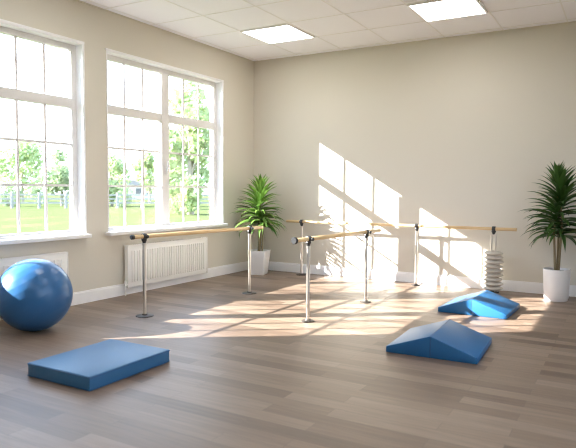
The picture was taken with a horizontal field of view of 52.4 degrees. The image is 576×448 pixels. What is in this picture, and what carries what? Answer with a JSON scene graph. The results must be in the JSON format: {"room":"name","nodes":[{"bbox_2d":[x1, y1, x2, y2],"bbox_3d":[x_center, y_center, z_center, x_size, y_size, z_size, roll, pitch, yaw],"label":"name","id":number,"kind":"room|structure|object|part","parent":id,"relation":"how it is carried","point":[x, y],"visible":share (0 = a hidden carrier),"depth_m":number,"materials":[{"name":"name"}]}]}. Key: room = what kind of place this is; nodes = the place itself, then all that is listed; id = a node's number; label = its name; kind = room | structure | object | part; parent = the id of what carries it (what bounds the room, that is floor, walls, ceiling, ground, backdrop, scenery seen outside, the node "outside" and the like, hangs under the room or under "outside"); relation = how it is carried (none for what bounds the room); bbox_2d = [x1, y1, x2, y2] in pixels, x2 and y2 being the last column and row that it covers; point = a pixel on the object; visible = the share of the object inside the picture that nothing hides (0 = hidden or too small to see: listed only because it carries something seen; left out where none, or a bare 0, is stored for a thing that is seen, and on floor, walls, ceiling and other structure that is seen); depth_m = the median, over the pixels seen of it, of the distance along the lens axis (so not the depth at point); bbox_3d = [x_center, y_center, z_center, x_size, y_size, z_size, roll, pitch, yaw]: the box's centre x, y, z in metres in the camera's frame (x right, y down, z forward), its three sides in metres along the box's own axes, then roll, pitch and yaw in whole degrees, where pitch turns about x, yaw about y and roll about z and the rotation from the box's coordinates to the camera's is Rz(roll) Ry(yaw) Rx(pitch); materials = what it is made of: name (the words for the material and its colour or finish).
{"room":"care facility","nodes":[
{"label":"care facility","id":0,"kind":"room"},
{"bbox_2d":[0,0,253,292],"bbox_3d":[-3.355,-0.740,5.434,0.250,3.502,10.600,2,4,30],"label":"wall","id":1,"kind":"structure","parent":0,"point":[97,261],"depth_m":7.27,"materials":[{"name":"paint"}]},
{"bbox_2d":[0,19,91,244],"bbox_3d":[-3.038,-0.924,5.848,0.340,2.269,2.412,2,4,30],"label":"window","id":2,"kind":"structure","parent":1,"relation":"in","point":[75,102],"depth_m":6.65,"materials":[{"name":"white plastic"}]},
{"bbox_3d":[-2.993,0.178,5.878,0.215,0.067,2.405,2,4,30],"label":"sill","id":3,"kind":"part","parent":2,"relation":"part of","materials":[{"name":"white paint"}]},
{"bbox_2d":[0,261,247,319],"bbox_3d":[-3.250,0.940,5.464,0.018,0.145,10.600,2,4,30],"label":"baseboard","id":4,"kind":"structure","parent":1,"relation":"attached to","point":[86,296],"depth_m":7.70,"materials":[{"name":"white paint"}]},
{"bbox_2d":[105,48,227,235],"bbox_3d":[-1.681,-1.050,8.179,0.340,2.269,2.412,2,4,30],"label":"window","id":5,"kind":"structure","parent":1,"relation":"in","point":[161,116],"depth_m":8.20,"materials":[{"name":"white plastic"}]},
{"bbox_3d":[-1.636,0.051,8.209,0.215,0.067,2.405,2,4,30],"label":"sill","id":6,"kind":"part","parent":5,"relation":"part of","materials":[{"name":"white paint"}]},
{"bbox_3d":[-1.687,-0.788,8.194,0.033,0.180,0.028,2,4,30],"label":"handle","id":7,"kind":"part","parent":5,"relation":"part of","materials":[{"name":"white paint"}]},
{"bbox_2d":[75,0,575,61],"bbox_3d":[-0.036,-2.346,3.415,7.400,0.016,10.600,2,4,30],"label":"trim","id":8,"kind":"structure","parent":1,"relation":"attached to","point":[75,0],"depth_m":8.16,"materials":[{"name":"paint"}]},
{"bbox_2d":[0,270,575,447],"bbox_3d":[-0.060,1.241,3.624,7.900,0.200,11.000,2,4,30],"label":"floor","id":9,"kind":"structure","parent":0,"point":[242,370],"depth_m":4.27,"materials":[{"name":"brown wood"}]},
{"bbox_2d":[0,252,68,276],"bbox_3d":[-2.931,0.668,5.904,0.102,0.642,1.698,2,4,30],"label":"radiator","id":10,"kind":"object","parent":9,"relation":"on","point":[60,259],"visible":0.3,"depth_m":6.31,"materials":[{"name":"white metal"}]},
{"bbox_2d":[0,252,66,259],"bbox_3d":[-2.905,0.354,5.886,0.050,0.012,1.610,2,4,30],"label":"grille","id":11,"kind":"object","parent":10,"relation":"attached to","point":[58,254],"depth_m":6.26,"materials":[{"name":"white metal"}]},
{"bbox_3d":[-2.499,0.582,6.608,0.060,0.542,0.012,2,4,30],"label":"panel","id":12,"kind":"part","parent":10,"relation":"part of","materials":[{"name":"white metal"}]},
{"bbox_2d":[0,259,72,331],"bbox_3d":[-2.405,0.672,5.554,0.686,0.684,0.686,2,4,30],"label":"exercise ball","id":13,"kind":"object","parent":9,"relation":"on","point":[36,294],"visible":1,"depth_m":5.31,"materials":[{"name":"rubber"}]},
{"bbox_2d":[27,339,169,390],"bbox_3d":[-1.398,1.037,4.394,0.645,0.100,0.800,2,4,30],"label":"exercise mat","id":14,"kind":"object","parent":9,"relation":"on","point":[97,365],"visible":1,"depth_m":4.24,"materials":[{"name":"blue leather"}]},
{"bbox_2d":[124,237,207,295],"bbox_3d":[-1.657,0.549,8.092,0.102,0.642,1.668,2,4,30],"label":"radiator","id":15,"kind":"object","parent":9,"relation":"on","point":[172,259],"visible":0.95,"depth_m":8.00,"materials":[{"name":"white metal"}]},
{"bbox_3d":[-2.039,0.539,7.399,0.060,0.542,0.012,2,4,30],"label":"panel","id":16,"kind":"part","parent":15,"relation":"part of","materials":[{"name":"white metal"}]},
{"bbox_2d":[128,237,206,245],"bbox_3d":[-1.632,0.235,8.074,0.050,0.012,1.580,2,4,30],"label":"grille","id":17,"kind":"object","parent":15,"relation":"attached to","point":[178,241],"depth_m":8.11,"materials":[{"name":"white metal"}]},
{"bbox_3d":[-1.233,0.464,8.784,0.060,0.542,0.012,2,4,30],"label":"panel","id":18,"kind":"part","parent":15,"relation":"part of","materials":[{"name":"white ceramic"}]},
{"bbox_2d":[130,226,262,317],"bbox_3d":[-0.985,0.498,6.954,0.191,0.884,2.181,3,4,36],"label":"ballet barre","id":19,"kind":"object","parent":9,"relation":"on","point":[143,236],"visible":1,"depth_m":6.57,"materials":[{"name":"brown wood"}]},
{"bbox_3d":[-1.524,0.588,6.217,0.037,0.767,0.037,2,4,30],"label":"post","id":20,"kind":"part","parent":19,"relation":"part of","materials":[{"name":"metal"}]},
{"bbox_3d":[-1.526,0.967,6.239,0.190,0.024,0.190,2,4,30],"label":"plate","id":21,"kind":"part","parent":19,"relation":"part of","materials":[{"name":"grey metal"}]},
{"bbox_3d":[-0.980,0.091,6.934,0.043,0.043,2.171,3,4,36],"label":"handrail","id":22,"kind":"part","parent":19,"relation":"part of","materials":[{"name":"brown wood"}]},
{"bbox_3d":[-0.501,0.513,7.623,0.037,0.767,0.037,2,4,30],"label":"post","id":23,"kind":"part","parent":19,"relation":"part of","materials":[{"name":"metal"}]},
{"bbox_3d":[-0.504,0.892,7.645,0.190,0.024,0.190,2,4,30],"label":"plate","id":24,"kind":"part","parent":19,"relation":"part of","materials":[{"name":"grey metal"}]},
{"bbox_2d":[232,174,285,274],"bbox_3d":[-0.408,0.000,9.298,0.893,1.615,0.897,2,4,30],"label":"potted plant","id":25,"kind":"object","parent":9,"relation":"on","point":[260,257],"visible":0.98,"depth_m":9.26,"materials":[{"name":"green plant"}]},
{"bbox_3d":[-0.465,0.611,9.385,0.304,0.385,0.304,1,3,16],"label":"pot","id":26,"kind":"part","parent":25,"relation":"part of","materials":[{"name":"white ceramic"}]},
{"bbox_2d":[291,229,380,322],"bbox_3d":[0.601,0.530,6.582,0.136,0.886,1.926,3,4,35],"label":"ballet barre","id":27,"kind":"object","parent":9,"relation":"on","point":[366,232],"visible":1,"depth_m":6.11,"materials":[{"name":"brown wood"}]},
{"bbox_3d":[0.068,0.165,5.785,0.072,0.072,0.042,3,4,35],"label":"knob","id":28,"kind":"part","parent":27,"relation":"part of","materials":[{"name":"black plastic"}]},
{"bbox_3d":[0.204,0.990,6.038,0.136,0.024,0.136,2,4,30],"label":"plate","id":29,"kind":"part","parent":27,"relation":"part of","materials":[{"name":"grey metal"}]},
{"bbox_3d":[0.206,0.612,6.016,0.037,0.767,0.037,2,4,30],"label":"post","id":30,"kind":"part","parent":27,"relation":"part of","materials":[{"name":"metal"}]},
{"bbox_3d":[0.613,0.123,6.571,0.043,0.043,1.896,3,4,35],"label":"handrail","id":31,"kind":"part","parent":27,"relation":"part of","materials":[{"name":"brown wood"}]},
{"bbox_3d":[0.941,0.555,7.075,0.037,0.767,0.037,2,4,30],"label":"post","id":32,"kind":"part","parent":27,"relation":"part of","materials":[{"name":"metal"}]},
{"bbox_2d":[286,219,516,292],"bbox_3d":[1.484,0.421,8.570,3.494,0.884,0.180,2,4,30],"label":"ballet barre","id":33,"kind":"object","parent":9,"relation":"on","point":[494,229],"visible":0.91,"depth_m":8.36,"materials":[{"name":"brown wood"}]},
{"bbox_3d":[0.216,0.420,9.309,0.037,0.767,0.037,2,4,30],"label":"post","id":34,"kind":"part","parent":33,"relation":"part of","materials":[{"name":"metal"}]},
{"bbox_3d":[1.485,0.014,8.547,3.490,0.043,0.043,2,4,30],"label":"handrail","id":35,"kind":"part","parent":33,"relation":"part of","materials":[{"name":"brown wood"}]},
{"bbox_3d":[1.833,0.485,8.371,0.037,0.767,0.037,2,4,30],"label":"post","id":36,"kind":"part","parent":33,"relation":"part of","materials":[{"name":"metal"}]},
{"bbox_2d":[482,285,502,290],"bbox_3d":[2.753,0.858,7.880,0.262,0.056,0.262,2,4,30],"label":"disc","id":37,"kind":"object","parent":33,"relation":"on","point":[490,288],"visible":0.81,"depth_m":7.79,"materials":[{"name":"grey metal"}]},
{"bbox_2d":[483,281,502,286],"bbox_3d":[2.755,0.800,7.870,0.268,0.056,0.268,0,3,-10],"label":"disc","id":38,"kind":"object","parent":37,"relation":"on","point":[493,284],"visible":0.86,"depth_m":7.78,"materials":[{"name":"grey metal"}]},
{"bbox_2d":[482,277,501,281],"bbox_3d":[2.745,0.742,7.869,0.256,0.056,0.256,3,4,40],"label":"disc","id":39,"kind":"object","parent":38,"relation":"on","point":[488,279],"visible":0.74,"depth_m":7.78,"materials":[{"name":"beige rubber"}]},
{"bbox_2d":[483,273,503,277],"bbox_3d":[2.756,0.683,7.866,0.262,0.056,0.262,0,3,0],"label":"disc","id":40,"kind":"object","parent":39,"relation":"on","point":[491,275],"visible":0.88,"depth_m":7.78,"materials":[{"name":"beige rubber"}]},
{"bbox_2d":[483,268,502,272],"bbox_3d":[2.755,0.625,7.865,0.268,0.056,0.268,-2,4,-40],"label":"disc","id":41,"kind":"object","parent":40,"relation":"on","point":[486,270],"visible":0.83,"depth_m":7.77,"materials":[{"name":"beige rubber"}]},
{"bbox_2d":[483,264,502,268],"bbox_3d":[2.747,0.567,7.860,0.256,0.056,0.256,1,3,10],"label":"disc","id":42,"kind":"object","parent":41,"relation":"on","point":[488,266],"visible":0.82,"depth_m":7.77,"materials":[{"name":"beige rubber"}]},
{"bbox_2d":[483,260,503,264],"bbox_3d":[2.757,0.508,7.851,0.262,0.056,0.262,-2,4,-30],"label":"disc","id":43,"kind":"object","parent":42,"relation":"on","point":[491,262],"visible":0.86,"depth_m":7.77,"materials":[{"name":"grey metal"}]},
{"bbox_2d":[483,255,503,259],"bbox_3d":[2.753,0.450,7.857,0.268,0.056,0.268,2,4,19],"label":"disc","id":44,"kind":"object","parent":43,"relation":"on","point":[487,257],"visible":0.87,"depth_m":7.76,"materials":[{"name":"grey metal"}]},
{"bbox_2d":[483,250,502,255],"bbox_3d":[2.753,0.391,7.852,0.256,0.056,0.256,-1,4,-21],"label":"disc","id":45,"kind":"object","parent":44,"relation":"on","point":[497,253],"visible":0.98,"depth_m":7.77,"materials":[{"name":"beige rubber"}]},
{"bbox_2d":[386,319,491,363],"bbox_3d":[1.315,0.979,5.050,0.740,0.176,0.727,2,4,28],"label":"wedge","id":46,"kind":"object","parent":9,"relation":"on","point":[450,340],"visible":1,"depth_m":4.82,"materials":[{"name":"blue leather"}]},
{"bbox_2d":[438,290,519,318],"bbox_3d":[2.184,0.891,6.671,0.740,0.176,0.727,2,4,32],"label":"wedge","id":47,"kind":"object","parent":9,"relation":"on","point":[486,303],"visible":1,"depth_m":6.44,"materials":[{"name":"blue leather"}]},
{"bbox_2d":[518,161,575,301],"bbox_3d":[3.320,0.086,7.203,0.973,1.736,0.826,2,4,30],"label":"potted plant","id":48,"kind":"object","parent":9,"relation":"on","point":[556,280],"visible":1,"depth_m":7.19,"materials":[{"name":"green plant"}]},
{"bbox_3d":[3.345,0.754,7.297,0.322,0.392,0.322,2,4,30],"label":"pot","id":49,"kind":"part","parent":48,"relation":"part of","materials":[{"name":"white ceramic"}]},
{"bbox_2d":[80,0,575,60],"bbox_3d":[-0.035,-2.473,3.408,7.900,0.238,11.000,2,4,30],"label":"ceiling","id":50,"kind":"structure","parent":0,"point":[154,11],"depth_m":7.40,"materials":[{"name":"tile"}]},
{"bbox_2d":[240,23,314,43],"bbox_3d":[-0.132,-2.616,8.078,0.756,0.020,0.756,2,4,30],"label":"recessed light","id":51,"kind":"object","parent":50,"relation":"in","point":[287,32],"visible":1,"depth_m":8.03,"materials":[{"name":"white paint"}]},
{"bbox_2d":[87,0,575,60],"bbox_3d":[-0.036,-2.353,3.414,7.400,0.006,10.600,2,4,30],"label":"grid","id":52,"kind":"object","parent":50,"relation":"attached to","point":[560,2],"visible":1,"depth_m":7.48,"materials":[{"name":"silver metal"}]},
{"bbox_2d":[407,0,487,21],"bbox_3d":[1.891,-2.535,6.905,0.756,0.020,0.756,2,4,30],"label":"recessed light","id":53,"kind":"object","parent":50,"relation":"in","point":[434,10],"visible":1,"depth_m":6.90,"materials":[{"name":"white paint"}]},
{"bbox_2d":[253,23,575,285],"bbox_3d":[2.666,-0.860,8.178,7.900,3.502,0.200,2,4,30],"label":"wall","id":54,"kind":"structure","parent":0,"point":[458,131],"depth_m":8.47,"materials":[{"name":"paint"}]},
{"bbox_2d":[268,261,575,296],"bbox_3d":[2.607,0.821,8.177,7.382,0.145,0.018,2,4,30],"label":"baseboard","id":55,"kind":"structure","parent":54,"relation":"attached to","point":[470,282],"depth_m":8.62,"materials":[{"name":"white paint"}]},
{"label":"outside","id":56,"kind":"structure","parent":0,"visible":0},
{"bbox_2d":[0,195,209,234],"bbox_3d":[-20.810,-0.896,44.889,190.000,0.300,180.000,2,4,30],"label":"lawn","id":57,"kind":"structure","parent":56,"point":[32,218],"depth_m":36.31,"materials":[{"name":"green plant"}]},
{"bbox_2d":[0,182,23,206],"bbox_3d":[-25.693,-2.770,54.277,2.346,2.325,1.911,-2,4,-34],"label":"leafy bush","id":58,"kind":"object","parent":57,"relation":"on","point":[10,189],"visible":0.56,"depth_m":54.01,"materials":[{"name":"green plant"}]},
{"bbox_2d":[0,137,53,201],"bbox_3d":[-32.814,-6.721,72.410,7.536,7.976,6.781,0,3,-12],"label":"leafy tree","id":59,"kind":"object","parent":57,"relation":"on","point":[31,152],"visible":0.84,"depth_m":71.26,"materials":[{"name":"green plant"}]},
{"bbox_2d":[27,186,48,201],"bbox_3d":[-25.857,-2.989,60.804,2.314,2.036,1.992,0,3,-1],"label":"leafy bush","id":60,"kind":"object","parent":57,"relation":"on","point":[36,189],"visible":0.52,"depth_m":60.68,"materials":[{"name":"green plant"}]},
{"bbox_2d":[37,148,68,205],"bbox_3d":[-21.973,-4.505,56.385,4.326,5.556,3.651,2,4,30],"label":"leafy tree","id":61,"kind":"object","parent":57,"relation":"on","point":[59,174],"visible":0.73,"depth_m":55.60,"materials":[{"name":"green plant"}]},
{"bbox_2d":[0,192,209,207],"bbox_3d":[-16.202,-2.091,51.756,28.132,1.350,0.255,-1,3,-17],"label":"wooden fence","id":62,"kind":"object","parent":57,"relation":"on","point":[11,194],"visible":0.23,"depth_m":50.72,"materials":[{"name":"white wood"}]},
{"bbox_3d":[-23.384,-2.012,49.578,0.180,1.350,0.180,2,4,30],"label":"post","id":63,"kind":"part","parent":62,"relation":"part of","materials":[{"name":"white wood"}]},
{"bbox_3d":[-21.332,-2.035,50.201,0.180,1.350,0.180,2,4,30],"label":"post","id":64,"kind":"part","parent":62,"relation":"part of","materials":[{"name":"white wood"}]},
{"bbox_3d":[-19.280,-2.057,50.823,0.180,1.350,0.180,2,4,30],"label":"post","id":65,"kind":"part","parent":62,"relation":"part of","materials":[{"name":"white wood"}]},
{"bbox_3d":[-16.198,-2.565,51.728,27.878,0.140,0.060,-1,3,-17],"label":"rail","id":66,"kind":"part","parent":62,"relation":"part of","materials":[{"name":"white wood"}]},
{"bbox_3d":[-16.201,-2.216,51.749,27.878,0.140,0.060,-1,3,-17],"label":"rail","id":67,"kind":"part","parent":62,"relation":"part of","materials":[{"name":"white wood"}]},
{"bbox_3d":[-16.203,-1.867,51.769,27.878,0.140,0.060,-1,3,-17],"label":"rail","id":68,"kind":"part","parent":62,"relation":"part of","materials":[{"name":"white wood"}]},
{"bbox_3d":[-15.176,-2.102,52.067,0.180,1.350,0.180,2,4,30],"label":"post","id":69,"kind":"part","parent":62,"relation":"part of","materials":[{"name":"white wood"}]},
{"bbox_2d":[108,151,130,205],"bbox_3d":[-17.023,-4.492,57.360,3.691,5.483,3.695,2,4,30],"label":"leafy tree","id":70,"kind":"object","parent":57,"relation":"on","point":[115,165],"visible":0.52,"depth_m":56.56,"materials":[{"name":"green plant"}]},
{"bbox_2d":[115,184,134,206],"bbox_3d":[-15.293,-2.765,54.846,1.870,2.386,2.030,0,3,-7],"label":"leafy bush","id":71,"kind":"object","parent":57,"relation":"on","point":[127,188],"visible":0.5,"depth_m":54.52,"materials":[{"name":"green plant"}]},
{"bbox_2d":[118,180,154,197],"bbox_3d":[-28.529,-6.363,107.000,9.800,3.300,6.800,0,3,-10],"label":"house","id":72,"kind":"structure","parent":57,"relation":"on","point":[137,190],"depth_m":104.21,"materials":[{"name":"tile"}]},
{"bbox_2d":[131,149,154,201],"bbox_3d":[-18.428,-6.428,77.975,4.448,6.934,4.940,0,3,-8],"label":"leafy tree","id":73,"kind":"object","parent":57,"relation":"on","point":[149,158],"visible":0.7,"depth_m":76.73,"materials":[{"name":"green plant"}]},
{"bbox_2d":[153,127,187,189],"bbox_3d":[-11.461,-5.726,58.483,3.533,7.889,4.459,1,3,17],"label":"leafy tree","id":74,"kind":"object","parent":57,"relation":"on","point":[172,130],"visible":0.12,"depth_m":57.79,"materials":[{"name":"green plant"}]},
{"bbox_2d":[152,80,209,214],"bbox_3d":[-6.674,-5.164,39.504,4.210,9.034,3.876,2,4,30],"label":"leafy tree","id":75,"kind":"object","parent":57,"relation":"on","point":[175,145],"visible":0.71,"depth_m":38.79,"materials":[{"name":"green plant"}]}
]}

